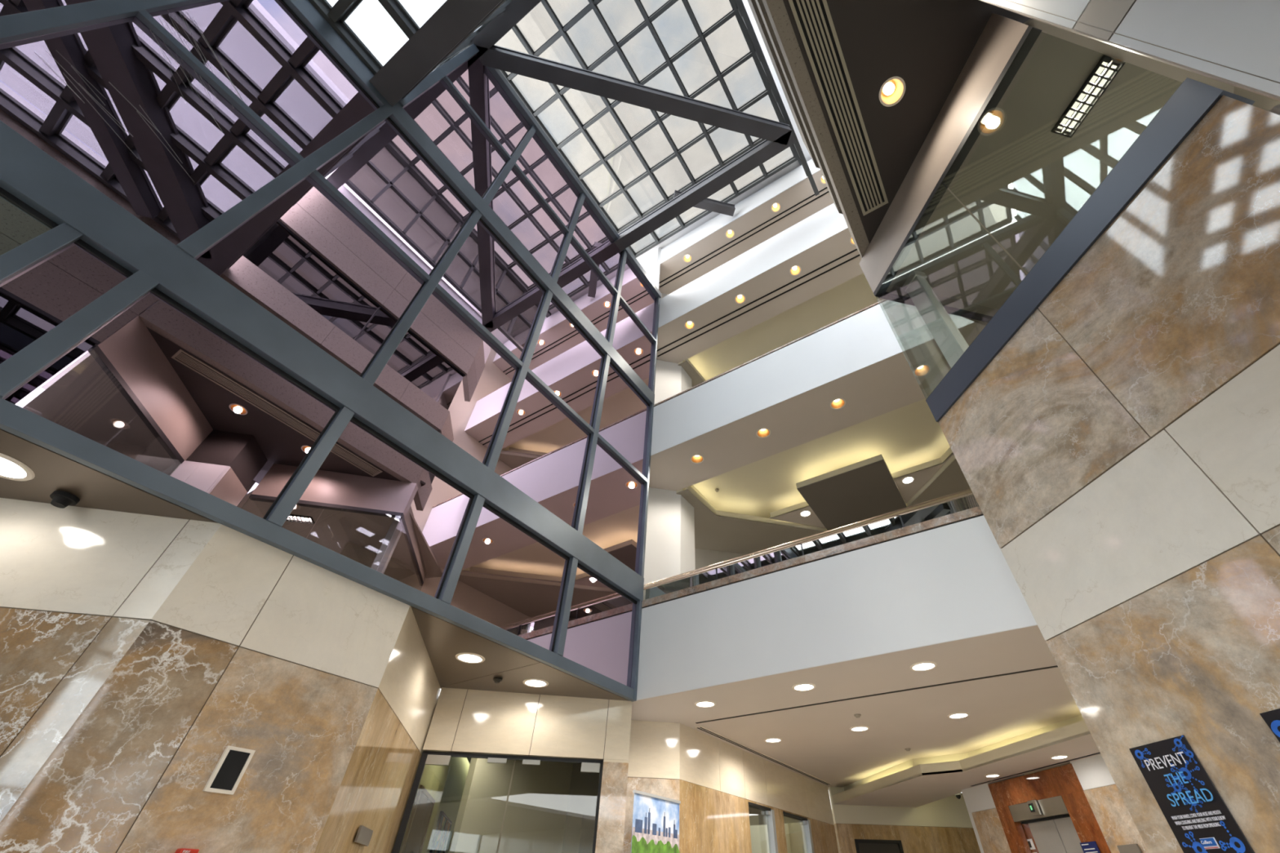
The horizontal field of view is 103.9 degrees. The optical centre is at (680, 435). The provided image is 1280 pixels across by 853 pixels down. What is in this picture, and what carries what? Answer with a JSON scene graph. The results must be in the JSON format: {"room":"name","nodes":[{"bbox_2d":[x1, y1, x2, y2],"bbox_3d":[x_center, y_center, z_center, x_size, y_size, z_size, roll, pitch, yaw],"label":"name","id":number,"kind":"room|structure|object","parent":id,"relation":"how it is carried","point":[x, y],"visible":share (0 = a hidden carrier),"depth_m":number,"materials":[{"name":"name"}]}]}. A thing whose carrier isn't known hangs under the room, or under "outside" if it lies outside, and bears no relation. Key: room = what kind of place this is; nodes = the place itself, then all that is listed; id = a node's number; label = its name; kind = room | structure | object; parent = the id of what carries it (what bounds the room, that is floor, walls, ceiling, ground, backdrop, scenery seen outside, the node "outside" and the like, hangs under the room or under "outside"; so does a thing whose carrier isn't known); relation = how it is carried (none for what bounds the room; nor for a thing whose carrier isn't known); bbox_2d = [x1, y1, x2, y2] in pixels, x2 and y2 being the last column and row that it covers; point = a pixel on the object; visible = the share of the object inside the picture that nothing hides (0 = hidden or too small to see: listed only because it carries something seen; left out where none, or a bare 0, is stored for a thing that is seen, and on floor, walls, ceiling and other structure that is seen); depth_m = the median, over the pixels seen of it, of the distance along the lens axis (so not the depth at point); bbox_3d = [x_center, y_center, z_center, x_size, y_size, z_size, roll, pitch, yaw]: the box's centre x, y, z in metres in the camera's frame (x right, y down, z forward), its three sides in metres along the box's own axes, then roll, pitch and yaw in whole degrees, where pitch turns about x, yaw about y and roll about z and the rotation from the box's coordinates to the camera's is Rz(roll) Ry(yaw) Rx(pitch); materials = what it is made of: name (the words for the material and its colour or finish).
{"room":"office building atrium","nodes":[
{"label":"office building atrium","id":0,"kind":"room"},
{"bbox_2d":[0,428,217,523],"bbox_3d":[-6.907,-1.846,0.849,2.688,0.034,10.122,-23,-48,23],"label":"ceiling","id":1,"kind":"structure","parent":0,"point":[53,472],"depth_m":3.13,"materials":[{"name":"paint"}]},
{"bbox_2d":[0,453,35,480],"bbox_3d":[-4.040,0.174,2.962,0.302,0.009,0.302,-23,-48,23],"label":"recessed light","id":2,"kind":"object","parent":1,"relation":"in","point":[10,467],"visible":1,"depth_m":2.99,"materials":[{"name":"plastic"}]},
{"bbox_2d":[0,457,26,478],"bbox_3d":[-4.040,0.175,2.962,0.244,0.001,0.244,-23,-48,23],"label":"diffuser","id":3,"kind":"object","parent":2,"relation":"attached to","point":[7,468],"depth_m":3.00,"materials":[{"name":"plastic"}]},
{"bbox_2d":[49,490,79,508],"bbox_3d":[-3.918,0.410,3.166,0.126,0.067,0.126,-23,-48,23],"label":"security camera","id":4,"kind":"object","parent":1,"relation":"attached to","point":[60,499],"visible":1,"depth_m":3.15,"materials":[{"name":"plastic"}]},
{"bbox_2d":[0,497,221,822],"bbox_3d":[-4.888,1.472,2.104,3.564,3.096,0.099,9,-44,-10],"label":"wall","id":5,"kind":"structure","parent":0,"point":[79,586],"depth_m":2.93,"materials":[{"name":"brown stone"}]},
{"bbox_2d":[0,524,409,852],"bbox_3d":[-2.788,2.175,2.845,0.090,3.096,1.495,-23,-48,23],"label":"wall","id":6,"kind":"structure","parent":0,"point":[264,648],"depth_m":3.11,"materials":[{"name":"brown stone"}]},
{"bbox_2d":[202,745,255,795],"bbox_3d":[-2.714,2.011,3.008,0.023,0.227,0.155,-23,-48,23],"label":"wall speaker","id":7,"kind":"object","parent":6,"relation":"attached to","point":[233,762],"visible":1,"depth_m":3.00},
{"bbox_2d":[209,750,249,790],"bbox_3d":[-2.713,2.010,3.008,0.017,0.189,0.113,-23,-48,23],"label":"grille","id":8,"kind":"object","parent":7,"relation":"attached to","point":[233,764],"depth_m":3.00,"materials":[{"name":"metal"}]},
{"bbox_2d":[314,605,470,852],"bbox_3d":[-3.292,5.123,6.053,0.099,3.174,7.719,9,-44,-10],"label":"wall","id":9,"kind":"structure","parent":0,"point":[373,793],"depth_m":4.53,"materials":[{"name":"brown stone"}]},
{"bbox_2d":[354,825,373,846],"bbox_3d":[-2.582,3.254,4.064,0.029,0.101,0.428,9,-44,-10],"label":"wall plate","id":10,"kind":"object","parent":9,"relation":"attached to","point":[364,834],"visible":1,"depth_m":4.03,"materials":[{"name":"grey metal"}]},
{"bbox_2d":[400,785,435,852],"bbox_3d":[-3.141,5.241,5.459,0.025,2.191,1.271,9,-44,-10],"label":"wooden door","id":11,"kind":"structure","parent":9,"relation":"in","point":[420,820],"depth_m":5.92,"materials":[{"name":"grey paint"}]},
{"bbox_2d":[429,811,452,852],"bbox_3d":[-3.646,6.259,7.470,0.034,0.899,1.437,9,-44,-10],"label":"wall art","id":12,"kind":"object","parent":9,"relation":"attached to","point":[443,826],"visible":1,"depth_m":7.52},
{"bbox_2d":[411,606,540,687],"bbox_3d":[-2.665,2.229,5.183,1.722,0.034,1.688,-23,-48,23],"label":"ceiling","id":13,"kind":"structure","parent":0,"point":[443,640],"depth_m":5.17,"materials":[{"name":"paint"}]},
{"bbox_2d":[455,653,484,663],"bbox_3d":[-2.224,2.346,5.275,0.302,0.009,0.302,-23,-48,23],"label":"recessed light","id":14,"kind":"object","parent":13,"relation":"in","point":[473,658],"visible":1,"depth_m":5.26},
{"bbox_2d":[457,654,481,662],"bbox_3d":[-2.224,2.347,5.274,0.244,0.001,0.244,-23,-48,23],"label":"diffuser","id":15,"kind":"object","parent":14,"relation":"attached to","point":[468,658],"depth_m":5.27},
{"bbox_2d":[561,763,600,852],"bbox_3d":[-1.011,6.610,7.631,3.445,3.174,0.084,9,-44,-10],"label":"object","id":16,"kind":"structure","parent":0,"point":[583,793],"depth_m":8.04,"materials":[{"name":"glass"}]},
{"bbox_2d":[448,758,791,852],"bbox_3d":[0.097,4.134,13.984,0.126,15.480,11.340,-23,-48,23],"label":"wall","id":17,"kind":"structure","parent":0,"point":[534,817],"depth_m":7.22,"materials":[{"name":"beige paint"}]},
{"bbox_2d":[622,720,679,852],"bbox_3d":[-0.378,5.216,6.083,0.713,3.096,0.099,9,-44,-10],"label":"wall","id":18,"kind":"structure","parent":0,"point":[654,757],"depth_m":6.76,"materials":[{"name":"brown stone"}]},
{"bbox_2d":[655,247,661,289],"bbox_3d":[-0.692,0.344,9.848,0.084,15.354,0.899,4,-43,-4],"label":"wall","id":19,"kind":"structure","parent":0,"point":[659,248],"depth_m":13.95,"materials":[{"name":"white paint"}]},
{"bbox_2d":[0,0,661,702],"bbox_3d":[-4.569,-4.436,5.115,0.357,9.677,14.851,-23,-48,23],"label":"window","id":20,"kind":"structure","parent":19,"relation":"in","point":[402,352],"depth_m":4.72,"materials":[{"name":"glass"}]},
{"bbox_2d":[468,0,541,57],"bbox_3d":[-1.870,-7.892,8.310,4.452,0.357,0.252,-23,-48,23],"label":"steel beam","id":21,"kind":"structure","parent":20,"relation":"attached to","point":[516,10],"depth_m":8.77,"materials":[{"name":"metal"}]},
{"bbox_2d":[475,44,791,143],"bbox_3d":[-0.762,-6.595,9.690,6.044,0.357,0.277,9,-44,-9],"label":"steel beam","id":22,"kind":"structure","parent":20,"relation":"attached to","point":[497,57],"depth_m":9.55,"materials":[{"name":"metal"}]},
{"bbox_2d":[613,127,795,251],"bbox_3d":[0.390,-5.359,11.005,4.410,0.357,0.260,-23,-48,23],"label":"steel beam","id":23,"kind":"structure","parent":20,"relation":"attached to","point":[762,152],"depth_m":10.84,"materials":[{"name":"metal"}]},
{"bbox_2d":[391,687,632,852],"bbox_3d":[-1.769,4.382,5.196,2.317,3.094,0.152,9,-44,-10],"label":"wall","id":24,"kind":"structure","parent":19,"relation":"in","point":[464,721],"depth_m":5.88,"materials":[{"name":"beige stone"}]},
{"bbox_2d":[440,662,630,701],"bbox_3d":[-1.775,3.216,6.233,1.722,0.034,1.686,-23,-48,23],"label":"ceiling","id":25,"kind":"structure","parent":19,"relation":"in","point":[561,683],"depth_m":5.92,"materials":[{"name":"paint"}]},
{"bbox_2d":[522,678,548,687],"bbox_3d":[-1.704,2.901,5.865,0.302,0.009,0.302,-23,-48,23],"label":"recessed light","id":26,"kind":"object","parent":25,"relation":"attached to","point":[535,682],"visible":1,"depth_m":5.85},
{"bbox_2d":[524,680,546,686],"bbox_3d":[-1.704,2.902,5.864,0.244,0.001,0.244,-23,-48,23],"label":"diffuser","id":27,"kind":"object","parent":26,"relation":"attached to","point":[533,682],"depth_m":5.87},
{"bbox_2d":[677,360,704,386],"bbox_3d":[3.332,-0.890,13.630,9.240,0.025,5.834,-23,-48,23],"label":"ceiling","id":28,"kind":"structure","parent":0,"point":[695,378],"depth_m":12.86,"materials":[{"name":"beige paint"}]},
{"bbox_2d":[694,548,746,569],"bbox_3d":[3.328,3.914,10.465,10.621,3.402,2.132,-2,-43,2],"label":"wall","id":29,"kind":"structure","parent":0,"point":[703,557],"depth_m":11.36,"materials":[{"name":"beige paint"}]},
{"bbox_2d":[635,0,811,272],"bbox_3d":[2.083,-8.251,12.085,13.566,0.235,26.040,-23,-48,23],"label":"ceiling","id":30,"kind":"structure","parent":0,"point":[647,260],"depth_m":13.41,"materials":[{"name":"white paint"}]},
{"bbox_2d":[494,0,798,257],"bbox_3d":[-1.073,-7.832,12.287,6.084,0.202,5.929,-23,-48,23],"label":"window","id":31,"kind":"structure","parent":30,"relation":"attached to","point":[632,160],"depth_m":12.01,"materials":[{"name":"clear glass"}]},
{"bbox_2d":[733,0,801,165],"bbox_3d":[1.545,-8.962,11.130,0.176,0.168,6.241,-23,-48,23],"label":"trim","id":32,"kind":"structure","parent":30,"relation":"attached to","point":[798,160],"depth_m":12.08,"materials":[{"name":"metal"}]},
{"bbox_2d":[733,0,819,195],"bbox_3d":[1.544,-8.064,10.307,0.092,2.436,5.914,-23,-48,23],"label":"steel beam","id":33,"kind":"structure","parent":32,"relation":"attached to","point":[740,5],"depth_m":10.03,"materials":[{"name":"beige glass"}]},
{"bbox_2d":[646,170,834,294],"bbox_3d":[1.506,-5.270,13.661,9.240,0.001,1.151,-23,-48,23],"label":"ceiling","id":34,"kind":"structure","parent":0,"point":[802,190],"depth_m":13.48,"materials":[{"name":"beige paint"}]},
{"bbox_2d":[660,159,820,263],"bbox_3d":[2.302,-6.359,13.157,6.720,0.858,0.101,-23,-48,23],"label":"parapet","id":35,"kind":"object","parent":34,"relation":"on","point":[797,175],"visible":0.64,"depth_m":13.41,"materials":[{"name":"white paint"}]},
{"bbox_2d":[673,190,735,216],"bbox_3d":[0.614,-6.133,13.173,1.633,0.252,0.210,9,-44,-10],"label":"steel beam","id":36,"kind":"structure","parent":35,"relation":"attached to","point":[712,205],"depth_m":13.15,"materials":[{"name":"metal"}]},
{"bbox_2d":[658,186,826,284],"bbox_3d":[2.347,-5.699,13.190,7.140,0.009,0.034,-23,-48,23],"label":"ceiling vent","id":37,"kind":"object","parent":34,"relation":"in","point":[826,187],"visible":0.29,"depth_m":13.49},
{"bbox_2d":[658,191,829,287],"bbox_3d":[2.409,-5.631,13.263,7.140,0.009,0.034,-23,-48,23],"label":"ceiling vent","id":38,"kind":"object","parent":34,"relation":"in","point":[828,191],"visible":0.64,"depth_m":13.54,"materials":[{"name":"metal"}]},
{"bbox_2d":[679,723,839,852],"bbox_3d":[1.571,7.060,8.041,0.084,3.093,6.191,-23,-48,23],"label":"wall","id":39,"kind":"structure","parent":0,"point":[718,779],"depth_m":7.67,"materials":[{"name":"brown stone"}]},
{"bbox_2d":[748,801,777,852],"bbox_3d":[1.293,6.993,7.456,0.109,2.389,0.945,-23,-48,23],"label":"door frame","id":40,"kind":"structure","parent":39,"relation":"in","point":[772,838],"depth_m":8.28,"materials":[{"name":"silver metal"}]},
{"bbox_2d":[782,811,814,852],"bbox_3d":[2.098,7.883,8.409,0.109,2.397,1.231,-23,-48,23],"label":"door frame","id":41,"kind":"structure","parent":39,"relation":"in","point":[806,824],"depth_m":9.34,"materials":[{"name":"silver metal"}]},
{"bbox_2d":[656,227,863,363],"bbox_3d":[1.497,-2.970,11.508,9.240,0.001,1.151,-23,-48,23],"label":"ceiling","id":42,"kind":"structure","parent":0,"point":[838,245],"depth_m":11.34,"materials":[{"name":"beige paint"}]},
{"bbox_2d":[657,203,848,328],"bbox_3d":[2.310,-4.170,11.147,6.720,1.257,0.168,-23,-48,23],"label":"parapet","id":43,"kind":"object","parent":42,"relation":"on","point":[828,222],"visible":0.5,"depth_m":11.36,"materials":[{"name":"white paint"}]},
{"bbox_2d":[657,248,857,351],"bbox_3d":[2.373,-3.361,11.079,7.140,0.009,0.034,-23,-48,23],"label":"ceiling vent","id":44,"kind":"object","parent":42,"relation":"in","point":[824,265],"visible":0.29,"depth_m":11.32,"materials":[{"name":"metal"}]},
{"bbox_2d":[657,253,860,356],"bbox_3d":[2.452,-3.273,11.172,7.140,0.009,0.034,-23,-48,23],"label":"ceiling vent","id":45,"kind":"object","parent":42,"relation":"in","point":[859,255],"visible":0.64,"depth_m":11.45,"materials":[{"name":"metal"}]},
{"bbox_2d":[748,806,802,825],"bbox_3d":[0.889,6.944,9.318,1.970,0.084,4.620,-23,-48,23],"label":"ceiling","id":46,"kind":"structure","parent":0,"point":[757,816],"depth_m":10.04,"materials":[{"name":"beige paint"}]},
{"bbox_2d":[747,0,809,154],"bbox_3d":[1.478,-6.710,8.331,0.688,0.815,5.353,-28,-50,27],"label":"wall","id":47,"kind":"structure","parent":0,"point":[748,2],"depth_m":8.70,"materials":[{"name":"paint"}]},
{"bbox_2d":[749,0,819,168],"bbox_3d":[1.476,-6.178,7.833,0.688,0.626,5.353,-28,-50,27],"label":"wall","id":48,"kind":"structure","parent":0,"point":[753,2],"depth_m":8.00,"materials":[{"name":"paint"}]},
{"bbox_2d":[688,273,883,380],"bbox_3d":[3.352,-2.427,12.649,7.350,0.063,3.360,-23,-48,23],"label":"ceiling","id":49,"kind":"structure","parent":0,"point":[855,294],"depth_m":12.34,"materials":[{"name":"beige paint"}]},
{"bbox_2d":[755,0,842,213],"bbox_3d":[1.470,-4.772,6.517,0.688,0.596,5.353,-28,-50,27],"label":"wall","id":50,"kind":"structure","parent":0,"point":[760,4],"depth_m":6.58,"materials":[{"name":"paint"}]},
{"bbox_2d":[788,812,836,852],"bbox_3d":[5.178,10.952,12.179,13.440,3.090,0.126,-23,-48,23],"label":"wall","id":51,"kind":"structure","parent":0,"point":[797,843],"depth_m":13.70,"materials":[{"name":"beige paint"}]},
{"bbox_2d":[762,0,869,257],"bbox_3d":[1.465,-3.661,5.477,0.688,0.601,5.353,-28,-50,27],"label":"wall","id":52,"kind":"structure","parent":0,"point":[776,11],"depth_m":5.35,"materials":[{"name":"paint"}]},
{"bbox_2d":[859,13,1183,401],"bbox_3d":[2.712,-2.132,4.722,0.185,2.646,2.590,9,-44,-10],"label":"window frame","id":53,"kind":"structure","parent":52,"relation":"in","point":[1002,84],"depth_m":5.02,"materials":[{"name":"beige metal"}]},
{"bbox_2d":[648,321,985,491],"bbox_3d":[1.484,-0.027,8.752,9.240,0.001,1.151,-23,-48,23],"label":"ceiling","id":54,"kind":"structure","parent":0,"point":[888,384],"depth_m":8.44,"materials":[{"name":"beige paint"}]},
{"bbox_2d":[755,427,770,438],"bbox_3d":[1.442,-0.103,8.772,0.253,0.148,0.253,-23,-48,23],"label":"recessed light","id":55,"kind":"object","parent":54,"relation":"in","point":[764,432],"visible":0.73,"depth_m":8.80,"materials":[{"name":"gold metal"}]},
{"bbox_2d":[830,398,845,409],"bbox_3d":[2.578,-0.580,8.257,0.253,0.148,0.253,-23,-48,23],"label":"recessed light","id":56,"kind":"object","parent":54,"relation":"in","point":[837,403],"visible":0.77,"depth_m":8.29,"materials":[{"name":"gold metal"}]},
{"bbox_2d":[913,364,930,377],"bbox_3d":[3.714,-1.057,7.743,0.253,0.148,0.253,-23,-48,23],"label":"recessed light","id":57,"kind":"object","parent":54,"relation":"in","point":[922,370],"visible":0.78,"depth_m":7.77,"materials":[{"name":"gold metal"}]},
{"bbox_2d":[693,398,950,518],"bbox_3d":[3.340,0.517,9.893,7.350,0.063,3.360,-23,-48,23],"label":"ceiling","id":58,"kind":"structure","parent":0,"point":[908,436],"depth_m":9.75,"materials":[{"name":"beige paint"}]},
{"bbox_2d":[676,458,970,554],"bbox_3d":[3.319,2.054,10.875,9.240,0.025,5.834,-23,-48,23],"label":"ceiling","id":59,"kind":"structure","parent":0,"point":[714,532],"depth_m":10.79,"materials":[{"name":"beige paint"}]},
{"bbox_2d":[685,447,955,531],"bbox_3d":[3.590,0.698,9.576,6.546,0.223,2.929,-23,-48,23],"label":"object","id":60,"kind":"structure","parent":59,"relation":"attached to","point":[924,474],"depth_m":10.09,"materials":[{"name":"beige paint"}]},
{"bbox_2d":[795,453,906,530],"bbox_3d":[3.449,1.188,10.057,1.680,0.172,1.756,-23,-48,23],"label":"ceiling panel","id":61,"kind":"object","parent":59,"relation":"attached to","point":[865,489],"visible":0.96,"depth_m":9.88,"materials":[{"name":"brown paint"}]},
{"bbox_2d":[631,625,1080,787],"bbox_3d":[4.086,4.646,7.711,7.350,0.002,8.030,-23,-48,23],"label":"ceiling","id":62,"kind":"structure","parent":0,"point":[818,740],"depth_m":6.55,"materials":[{"name":"beige paint"}]},
{"bbox_2d":[694,700,715,707],"bbox_3d":[0.316,3.470,6.463,0.282,0.009,0.282,-23,-48,23],"label":"recessed light","id":63,"kind":"object","parent":62,"relation":"in","point":[704,704],"visible":1,"depth_m":6.45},
{"bbox_2d":[695,725,831,785],"bbox_3d":[1.715,5.855,8.997,0.092,0.017,5.586,-23,-48,23],"label":"ceiling vent","id":64,"kind":"object","parent":62,"relation":"in","point":[704,729],"visible":1,"depth_m":8.47,"materials":[{"name":"metal"}]},
{"bbox_2d":[791,683,816,691],"bbox_3d":[1.463,2.988,5.944,0.282,0.009,0.282,-23,-48,23],"label":"recessed light","id":65,"kind":"object","parent":62,"relation":"in","point":[801,686],"visible":1,"depth_m":5.93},
{"bbox_2d":[794,684,813,690],"bbox_3d":[1.463,2.989,5.943,0.228,0.001,0.228,-23,-48,23],"label":"diffuser","id":66,"kind":"object","parent":65,"relation":"attached to","point":[802,687],"depth_m":5.95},
{"bbox_2d":[636,506,1037,700],"bbox_3d":[2.288,1.756,5.604,6.720,1.324,0.193,-23,-48,23],"label":"parapet","id":67,"kind":"object","parent":62,"relation":"on","point":[947,578],"visible":0.6,"depth_m":5.73,"materials":[{"name":"white paint"}]},
{"bbox_2d":[643,285,998,599],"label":"window","id":68,"kind":"structure","parent":67,"relation":"on","point":[954,307],"depth_m":6.29,"materials":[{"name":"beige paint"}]},
{"bbox_2d":[695,665,1057,724],"bbox_3d":[2.935,2.964,5.912,6.384,0.008,0.034,-23,-48,23],"label":"ceiling vent","id":69,"kind":"object","parent":62,"relation":"in","point":[1056,666],"visible":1,"depth_m":6.09,"materials":[{"name":"grey paint"}]},
{"bbox_2d":[909,661,937,671],"bbox_3d":[2.628,2.499,5.416,0.282,0.009,0.282,-23,-48,23],"label":"recessed light","id":70,"kind":"object","parent":62,"relation":"in","point":[921,666],"visible":1,"depth_m":5.41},
{"bbox_2d":[912,663,934,670],"bbox_3d":[2.628,2.500,5.415,0.228,0.001,0.228,-23,-48,23],"label":"diffuser","id":71,"kind":"object","parent":70,"relation":"attached to","point":[922,666],"depth_m":5.41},
{"bbox_2d":[831,714,1100,807],"bbox_3d":[4.982,5.006,7.890,1.988,0.357,9.422,7,-44,-7],"label":"ceiling tray","id":72,"kind":"object","parent":62,"relation":"attached to","point":[915,782],"visible":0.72,"depth_m":8.28,"materials":[{"name":"beige paint"}]},
{"bbox_2d":[971,752,1100,786],"bbox_3d":[5.681,5.112,7.734,0.042,0.006,3.683,9,-44,-10],"label":"diffuser","id":73,"kind":"object","parent":72,"relation":"attached to","point":[1097,753],"visible":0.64,"depth_m":7.85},
{"bbox_2d":[828,786,981,852],"bbox_3d":[5.282,9.194,10.302,4.158,3.090,0.084,9,-44,-10],"label":"wall","id":74,"kind":"structure","parent":0,"point":[944,825],"depth_m":10.81,"materials":[{"name":"brown wood"}]},
{"bbox_2d":[854,839,903,852],"bbox_3d":[4.135,9.326,9.796,1.087,2.200,0.068,9,-44,-10],"label":"metal door","id":75,"kind":"structure","parent":74,"relation":"in","point":[862,846],"depth_m":10.46,"materials":[{"name":"grey paint"}]},
{"bbox_2d":[782,0,1031,243],"bbox_3d":[2.554,-4.193,4.622,2.940,0.229,4.872,-23,-48,23],"label":"ceiling","id":76,"kind":"structure","parent":0,"point":[927,44],"depth_m":4.96,"materials":[{"name":"brown paint"}]},
{"bbox_2d":[788,0,888,215],"bbox_3d":[1.444,-3.727,4.948,0.298,0.012,3.427,-23,-48,23],"label":"ceiling vent","id":77,"kind":"object","parent":76,"relation":"in","point":[824,51],"visible":1,"depth_m":5.18,"materials":[{"name":"beige metal"}]},
{"bbox_2d":[879,76,905,106],"bbox_3d":[2.175,-3.596,5.194,0.263,0.148,0.263,-23,-48,23],"label":"recessed light","id":78,"kind":"object","parent":76,"relation":"in","point":[891,91],"visible":0.98,"depth_m":5.21,"materials":[{"name":"gold metal"}]},
{"bbox_2d":[961,754,1149,852],"bbox_3d":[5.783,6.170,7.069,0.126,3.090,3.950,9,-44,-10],"label":"wall","id":79,"kind":"structure","parent":0,"point":[1113,818],"depth_m":7.13,"materials":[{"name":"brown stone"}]},
{"bbox_2d":[987,763,1111,852],"bbox_3d":[5.676,6.543,7.222,0.240,2.754,1.875,8,-44,-8],"label":"elevator","id":80,"kind":"object","parent":79,"relation":"attached to","point":[1052,807],"visible":0.97,"depth_m":7.77,"materials":[{"name":"brown wood"}]},
{"bbox_2d":[1080,841,1100,852],"bbox_3d":[5.751,5.857,6.971,0.023,0.298,0.261,9,-44,-10],"label":"wall sign","id":81,"kind":"object","parent":80,"relation":"attached to","point":[1090,846],"visible":1,"depth_m":7.02,"materials":[{"name":"blue paint"}]},
{"bbox_2d":[1116,844,1141,852],"bbox_3d":[5.890,5.506,6.501,0.021,0.294,0.297,9,-44,-10],"label":"wall plaque","id":82,"kind":"object","parent":79,"relation":"attached to","point":[1131,848],"visible":1,"depth_m":6.55,"materials":[{"name":"grey metal"}]},
{"bbox_2d":[893,18,1234,325],"bbox_3d":[4.015,-2.379,5.675,3.402,0.042,4.116,-23,-48,23],"label":"ceiling","id":83,"kind":"structure","parent":0,"point":[1024,181],"depth_m":5.19,"materials":[{"name":"beige paint"}]},
{"bbox_2d":[1050,54,1125,137],"bbox_3d":[3.845,-3.201,4.739,0.218,0.036,0.630,9,-44,-10],"label":"recessed light","id":84,"kind":"object","parent":83,"relation":"in","point":[1106,69],"visible":1,"depth_m":4.72,"materials":[{"name":"grey paint"}]},
{"bbox_2d":[937,95,1279,852],"bbox_3d":[2.719,0.639,2.121,0.219,4.382,2.572,9,-44,-10],"label":"wall","id":85,"kind":"structure","parent":0,"point":[1120,452],"depth_m":2.68,"materials":[{"name":"brown stone"}]},
{"bbox_2d":[925,77,1255,422],"bbox_3d":[2.711,-1.075,3.708,0.218,0.284,2.590,9,-44,-10],"label":"trim","id":86,"kind":"structure","parent":85,"relation":"on","point":[1192,101],"depth_m":3.34,"materials":[{"name":"grey metal"}]},
{"bbox_2d":[1128,735,1254,852],"bbox_3d":[2.375,1.787,2.275,0.020,0.684,0.300,9,-44,-10],"label":"poster","id":87,"kind":"object","parent":85,"relation":"attached to","point":[1198,817],"visible":1,"depth_m":2.34,"materials":[{"name":"paper"}]},
{"bbox_2d":[1259,708,1279,742],"bbox_3d":[2.532,1.350,1.813,0.008,0.691,0.303,9,-44,-10],"label":"poster","id":88,"kind":"object","parent":85,"relation":"attached to","point":[1272,718],"visible":1,"depth_m":2.11,"materials":[{"name":"paper"}]},
{"bbox_2d":[979,0,1279,101],"bbox_3d":[2.594,-1.625,1.845,0.748,7.311,0.683,9,-44,-10],"label":"ceiling","id":89,"kind":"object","parent":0,"point":[1233,42],"visible":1,"depth_m":2.14,"materials":[{"name":"paint"}]},
{"bbox_2d":[1233,86,1279,111],"bbox_3d":[4.699,-2.779,3.033,0.084,3.192,7.140,-23,-48,23],"label":"wall","id":90,"kind":"structure","parent":0,"point":[1265,103],"depth_m":4.51,"materials":[{"name":"beige paint"}]},
{"bbox_2d":[1270,104,1279,115],"bbox_3d":[4.054,-0.451,3.864,3.318,0.084,4.074,-23,-48,23],"label":"floor","id":91,"kind":"structure","parent":0,"point":[1276,109],"depth_m":2.58,"materials":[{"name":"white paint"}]},
{"bbox_2d":[902,269,968,368],"bbox_3d":[2.849,-0.976,5.260,0.154,2.583,0.244,9,-44,-10],"label":"pillar","id":92,"kind":"structure","parent":91,"relation":"on","point":[945,333],"depth_m":5.51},
{"bbox_3d":[0.374,3.800,2.209,18.060,0.126,27.720,-23,-48,23],"label":"floor","id":93,"kind":"structure","parent":0,"visible":0},
{"bbox_2d":[631,790,680,852],"bbox_3d":[-0.285,5.225,5.414,0.168,2.170,1.029,-23,-48,23],"label":"banner stand","id":94,"kind":"object","parent":93,"relation":"on","point":[655,818],"visible":1,"depth_m":5.94,"materials":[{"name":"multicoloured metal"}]},
{"bbox_3d":[3.043,4.166,8.307,9.240,0.084,6.846,-23,-48,23],"label":"floor","id":95,"kind":"structure","parent":0,"visible":0},
{"bbox_2d":[644,487,695,584],"bbox_3d":[-0.432,2.508,9.038,1.008,3.314,1.025,-23,-48,23],"label":"pillar","id":96,"kind":"structure","parent":95,"relation":"on","point":[669,551],"depth_m":9.28,"materials":[{"name":"white paint"}]},
{"bbox_3d":[3.056,1.161,11.121,9.240,0.084,6.846,-23,-48,23],"label":"floor","id":97,"kind":"structure","parent":0,"visible":0},
{"bbox_2d":[653,359,692,404],"bbox_3d":[-0.420,-0.466,11.822,1.008,3.230,1.025,-23,-48,23],"label":"pillar","id":98,"kind":"structure","parent":97,"relation":"on","point":[671,379],"depth_m":12.25,"materials":[{"name":"white paint"}]},
{"bbox_2d":[650,298,974,455],"bbox_3d":[2.300,-1.258,8.425,6.720,1.349,0.193,-23,-48,23],"label":"parapet","id":99,"kind":"object","parent":97,"relation":"attached to","point":[884,329],"visible":0.62,"depth_m":8.52,"materials":[{"name":"white paint"}]},
{"bbox_3d":[-2.245,-8.627,2.026,0.126,0.399,8.581,-23,-48,23],"label":"wall cap","id":100,"kind":"object","parent":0,"visible":0},
{"bbox_2d":[369,0,505,106],"bbox_3d":[-1.943,-5.241,5.610,4.515,0.357,0.328,-23,-48,23],"label":"steel beam","id":101,"kind":"structure","parent":100,"relation":"attached to","point":[455,20],"depth_m":5.99,"materials":[{"name":"metal"}]},
{"bbox_2d":[431,0,512,71],"bbox_3d":[-2.709,-7.353,8.274,6.010,6.279,0.105,-23,-48,23],"label":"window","id":102,"kind":"structure","parent":101,"relation":"on","point":[500,9],"depth_m":8.51,"materials":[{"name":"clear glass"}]},
{"bbox_3d":[-1.127,5.915,6.889,2.886,3.174,2.886,-23,-48,23],"label":"wall","id":103,"kind":"structure","parent":0,"visible":0},
{"bbox_2d":[578,815,595,852],"bbox_3d":[-0.735,5.379,6.302,1.128,0.924,0.038,9,-44,-10],"label":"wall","id":104,"kind":"structure","parent":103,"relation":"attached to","point":[588,824],"depth_m":6.41,"materials":[{"name":"beige paint"}]},
{"bbox_3d":[-6.679,-6.883,4.169,0.084,0.210,8.610,-23,-48,23],"label":"wall","id":105,"kind":"structure","parent":0,"visible":0},
{"bbox_2d":[308,0,446,75],"bbox_3d":[-4.535,-7.793,3.139,5.322,0.227,8.674,-23,-48,23],"label":"window","id":106,"kind":"structure","parent":105,"relation":"in","point":[375,30],"depth_m":6.12,"materials":[{"name":"clear glass"}]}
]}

